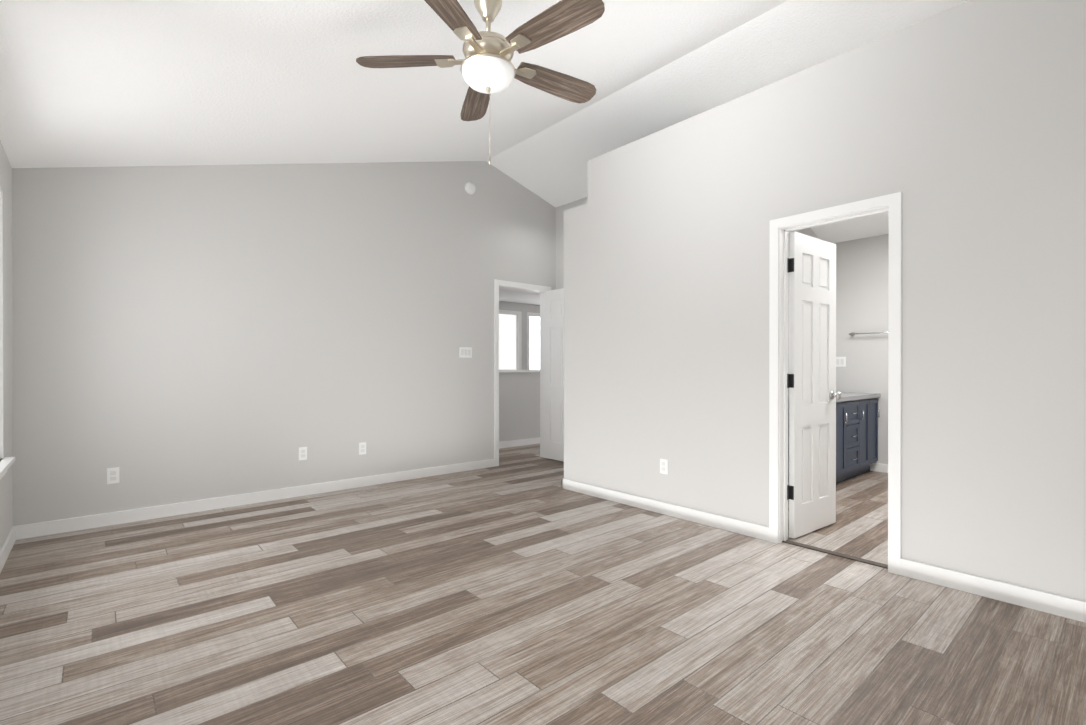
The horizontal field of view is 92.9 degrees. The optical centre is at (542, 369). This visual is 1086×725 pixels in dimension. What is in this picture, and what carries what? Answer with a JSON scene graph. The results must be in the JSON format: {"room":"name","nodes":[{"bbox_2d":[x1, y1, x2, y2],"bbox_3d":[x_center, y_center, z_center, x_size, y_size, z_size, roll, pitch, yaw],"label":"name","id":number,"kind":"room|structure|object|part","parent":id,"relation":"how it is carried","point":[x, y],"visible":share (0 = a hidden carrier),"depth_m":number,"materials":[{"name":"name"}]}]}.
{"room":"empty bedroom","nodes":[
{"label":"empty bedroom","id":0,"kind":"room"},
{"bbox_2d":[0,141,12,549],"bbox_3d":[-1.575,-0.105,1.096,0.120,2.476,6.030,0,0,-41],"label":"wall","id":1,"kind":"structure","parent":0,"point":[6,445],"depth_m":3.17,"materials":[{"name":"white paint"}]},
{"bbox_2d":[0,456,14,479],"bbox_3d":[-2.595,0.572,2.306,0.165,0.085,2.050,0,0,-41],"label":"window sill","id":2,"kind":"structure","parent":1,"relation":"attached to","point":[6,463],"depth_m":2.92,"materials":[{"name":"white wood"}]},
{"bbox_2d":[0,525,19,572],"bbox_3d":[-1.564,1.088,1.189,0.014,0.090,5.910,0,0,-41],"label":"baseboard","id":3,"kind":"structure","parent":1,"relation":"attached to","point":[14,534],"depth_m":3.16,"materials":[{"name":"white wood"}]},
{"bbox_2d":[12,161,555,525],"bbox_3d":[-1.713,-0.644,5.049,5.100,3.530,0.120,0,0,-41],"label":"wall","id":4,"kind":"structure","parent":0,"point":[180,334],"depth_m":4.33,"materials":[{"name":"white paint"}]},
{"bbox_2d":[107,467,118,483],"bbox_3d":[-3.119,0.770,3.745,0.070,0.115,0.010,0,0,-41],"label":"electrical outlet","id":5,"kind":"object","parent":4,"relation":"attached to","point":[112,475],"visible":1,"depth_m":3.74,"materials":[{"name":"white plastic"}]},
{"bbox_2d":[20,459,494,538],"bbox_3d":[-2.021,1.077,4.698,3.868,0.090,0.014,0,0,-41],"label":"baseboard","id":6,"kind":"structure","parent":4,"relation":"attached to","point":[120,517],"depth_m":4.20,"materials":[{"name":"white wood"}]},
{"bbox_2d":[299,447,306,459],"bbox_3d":[-2.138,0.747,4.598,0.070,0.115,0.010,0,0,-41],"label":"electrical outlet","id":7,"kind":"object","parent":4,"relation":"attached to","point":[302,453],"visible":1,"depth_m":4.59,"materials":[{"name":"white plastic"}]},
{"bbox_2d":[359,442,365,454],"bbox_3d":[-1.731,0.756,4.952,0.070,0.115,0.010,0,0,-41],"label":"electrical outlet","id":8,"kind":"object","parent":4,"relation":"attached to","point":[362,448],"visible":1,"depth_m":4.95,"materials":[{"name":"white plastic"}]},
{"bbox_2d":[459,347,471,357],"bbox_3d":[-0.854,-0.192,5.709,0.162,0.115,0.012,0,0,-41],"label":"light switch","id":9,"kind":"object","parent":4,"relation":"attached to","point":[465,352],"visible":1,"depth_m":5.70,"materials":[{"name":"white plastic"}]},
{"bbox_2d":[465,182,475,194],"bbox_3d":[-0.801,-2.022,5.734,0.140,0.140,0.036,0,0,-41],"label":"smoke detector","id":10,"kind":"object","parent":4,"relation":"attached to","point":[470,188],"visible":0.98,"depth_m":5.72,"materials":[{"name":"white plastic"}]},
{"bbox_2d":[494,279,550,465],"bbox_3d":[-0.275,0.036,6.301,0.874,2.162,0.152,0,0,-41],"label":"door frame","id":11,"kind":"structure","parent":4,"relation":"attached to","point":[541,290],"depth_m":6.18,"materials":[{"name":"white wood"}]},
{"bbox_2d":[545,288,563,461],"bbox_3d":[0.264,0.062,6.193,0.176,2.085,0.755,0,0,-41],"label":"hall door","id":12,"kind":"structure","parent":4,"relation":"in","point":[554,374],"depth_m":6.33,"materials":[{"name":"white wood"}]},
{"bbox_2d":[0,0,787,304],"bbox_3d":[1.005,-1.911,5.539,10.010,1.259,9.420,0,0,-41],"label":"ceiling","id":13,"kind":"structure","parent":0,"point":[103,83],"depth_m":3.07,"materials":[{"name":"white paint"}]},
{"bbox_2d":[356,0,604,164],"bbox_3d":[-0.234,-1.464,2.576,1.256,0.834,1.264,0,0,-41],"label":"ceiling fan","id":14,"kind":"object","parent":13,"relation":"hanging from","point":[488,69],"visible":1,"depth_m":2.50,"materials":[{"name":"brown wood"}]},
{"bbox_3d":[-0.686,-1.551,2.595,0.497,0.006,0.158,0,13,3],"label":"blade","id":15,"kind":"part","parent":14,"relation":"part of","materials":[{"name":"brown wood"}]},
{"bbox_3d":[-0.421,-1.550,2.188,0.158,0.006,0.497,14,5,20],"label":"blade","id":16,"kind":"part","parent":14,"relation":"part of","materials":[{"name":"brown wood"}]},
{"bbox_3d":[-0.381,-1.552,2.974,0.158,0.006,0.497,-13,4,-15],"label":"blade","id":17,"kind":"part","parent":14,"relation":"part of","materials":[{"name":"brown wood"}]},
{"bbox_3d":[0.048,-1.550,2.314,0.497,0.006,0.158,0,-13,39],"label":"blade","id":18,"kind":"part","parent":14,"relation":"part of","materials":[{"name":"brown wood"}]},
{"bbox_3d":[0.073,-1.552,2.800,0.497,0.006,0.158,0,-13,-33],"label":"blade","id":19,"kind":"part","parent":14,"relation":"part of","materials":[{"name":"brown wood"}]},
{"bbox_2d":[499,301,539,369],"bbox_3d":[-0.683,-0.126,10.238,6.400,2.460,0.120,0,0,-41],"label":"wall","id":20,"kind":"structure","parent":0,"point":[523,308],"depth_m":10.39,"materials":[{"name":"white paint"}]},
{"bbox_2d":[499,314,515,369],"bbox_3d":[-0.863,-0.470,10.101,0.850,1.250,0.010,0,0,-41],"label":"window","id":21,"kind":"structure","parent":20,"relation":"in","point":[507,341],"depth_m":10.23,"materials":[{"name":"white glass"}]},
{"bbox_2d":[499,310,539,369],"bbox_3d":[-0.374,-0.471,10.416,2.140,1.390,0.015,0,0,-41],"label":"window frame","id":22,"kind":"structure","parent":20,"relation":"in","point":[519,313],"depth_m":10.36,"materials":[{"name":"white wood"}]},
{"bbox_2d":[530,316,539,369],"bbox_3d":[-0.002,-0.472,10.848,0.870,1.250,0.010,0,0,-41],"label":"window","id":23,"kind":"structure","parent":20,"relation":"in","point":[534,343],"depth_m":10.69,"materials":[{"name":"white glass"}]},
{"bbox_2d":[499,372,539,441],"bbox_3d":[-0.142,0.575,7.789,4.000,1.075,0.110,0,0,-41],"label":"wall","id":24,"kind":"structure","parent":0,"point":[519,405],"depth_m":7.54,"materials":[{"name":"white paint"}]},
{"bbox_2d":[499,370,539,371],"bbox_3d":[-0.142,0.017,7.787,4.040,0.040,0.150,0,0,-41],"label":"trim","id":25,"kind":"structure","parent":24,"relation":"on","point":[519,370],"depth_m":7.51,"materials":[{"name":"white wood"}]},
{"bbox_2d":[499,437,539,448],"bbox_3d":[-0.102,1.067,7.743,4.000,0.090,0.014,0,0,-41],"label":"baseboard","id":26,"kind":"structure","parent":24,"relation":"attached to","point":[522,442],"depth_m":7.52,"materials":[{"name":"white wood"}]},
{"bbox_2d":[0,444,1085,724],"bbox_3d":[0.942,1.179,5.514,10.150,0.120,9.750,0,0,-41],"label":"floor","id":27,"kind":"structure","parent":0,"point":[518,586],"depth_m":2.30,"materials":[{"name":"wood"}]},
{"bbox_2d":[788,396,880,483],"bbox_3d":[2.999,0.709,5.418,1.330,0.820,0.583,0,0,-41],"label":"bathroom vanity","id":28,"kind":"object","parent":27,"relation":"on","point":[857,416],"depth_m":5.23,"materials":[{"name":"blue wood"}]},
{"bbox_2d":[788,392,879,399],"bbox_3d":[2.990,0.279,5.414,1.356,0.040,0.576,0,0,-41],"label":"countertop","id":29,"kind":"structure","parent":28,"relation":"on","point":[845,395],"depth_m":5.31,"materials":[{"name":"white stone"}]},
{"bbox_2d":[782,540,887,568],"bbox_3d":[1.778,1.123,3.156,0.050,0.007,0.605,0,0,-41],"label":"trim","id":30,"kind":"structure","parent":27,"relation":"on","point":[882,565],"depth_m":3.13,"materials":[{"name":"brown"}]},
{"bbox_2d":[556,197,586,288],"bbox_3d":[0.974,-0.490,5.754,0.120,3.217,2.340,0,0,-41],"label":"wall","id":31,"kind":"structure","parent":0,"point":[560,210],"depth_m":6.52,"materials":[{"name":"white paint"}]},
{"bbox_2d":[486,0,968,242],"bbox_3d":[2.815,-1.875,4.965,4.030,1.329,6.180,0,0,-41],"label":"ceiling","id":32,"kind":"structure","parent":0,"point":[771,46],"depth_m":4.15,"materials":[{"name":"white paint"}]},
{"bbox_2d":[788,228,818,373],"bbox_3d":[2.184,-0.380,5.177,3.150,3.000,0.120,0,0,-41],"label":"wall","id":33,"kind":"structure","parent":0,"point":[808,232],"depth_m":5.72,"materials":[{"name":"white paint"}]},
{"bbox_2d":[564,0,1085,601],"bbox_3d":[1.786,-0.374,3.142,0.120,3.000,4.710,0,0,-41],"label":"wall","id":34,"kind":"structure","parent":0,"point":[962,128],"depth_m":2.80,"materials":[{"name":"white paint"}]},
{"bbox_2d":[660,458,667,474],"bbox_3d":[0.941,0.754,4.021,0.010,0.115,0.070,0,0,-41],"label":"outlet","id":35,"kind":"object","parent":34,"relation":"attached to","point":[663,466],"visible":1,"depth_m":4.01,"materials":[{"name":"white plastic"}]},
{"bbox_2d":[562,478,768,540],"bbox_3d":[0.835,1.078,4.139,0.014,0.090,1.992,0,0,-41],"label":"baseboard","id":36,"kind":"structure","parent":34,"relation":"attached to","point":[709,519],"depth_m":3.94,"materials":[{"name":"white wood"}]},
{"bbox_2d":[787,231,841,538],"bbox_3d":[1.879,0.101,3.567,0.644,2.025,0.175,0,0,-41],"label":"bathroom door","id":37,"kind":"structure","parent":34,"relation":"in","point":[811,384],"depth_m":3.56,"materials":[{"name":"white wood"}]},
{"bbox_2d":[769,192,901,574],"bbox_3d":[1.778,0.075,3.153,0.152,2.102,0.729,0,0,-41],"label":"door frame","id":38,"kind":"structure","parent":34,"relation":"attached to","point":[783,227],"depth_m":3.22,"materials":[{"name":"white wood"}]},
{"bbox_2d":[900,558,1085,622],"bbox_3d":[2.574,1.085,2.138,0.014,0.090,1.853,0,0,-41],"label":"baseboard","id":39,"kind":"structure","parent":34,"relation":"attached to","point":[1061,606],"depth_m":2.53,"materials":[{"name":"white wood"}]},
{"bbox_2d":[833,234,888,463],"bbox_3d":[4.499,-0.190,4.824,0.120,2.622,3.450,0,0,-41],"label":"wall","id":40,"kind":"structure","parent":0,"point":[862,266],"depth_m":5.76,"materials":[{"name":"white paint"}]},
{"bbox_2d":[836,357,845,366],"bbox_3d":[3.429,-0.092,5.955,0.012,0.115,0.116,0,0,-41],"label":"bathroom light switch","id":41,"kind":"object","parent":40,"relation":"attached to","point":[840,361],"visible":0.83,"depth_m":5.95,"materials":[{"name":"white plastic"}]},
{"bbox_2d":[849,332,887,335],"bbox_3d":[3.650,-0.401,5.656,0.068,0.044,0.524,0,0,-41],"label":"towel rail","id":42,"kind":"object","parent":40,"relation":"attached to","point":[852,334],"visible":0.5,"depth_m":5.70,"materials":[{"name":"silver metal"}]},
{"bbox_2d":[870,463,887,472],"bbox_3d":[4.448,1.076,4.784,0.014,0.090,3.450,0,0,-41],"label":"baseboard","id":43,"kind":"structure","parent":40,"relation":"attached to","point":[878,467],"depth_m":5.65,"materials":[{"name":"white wood"}]}
]}

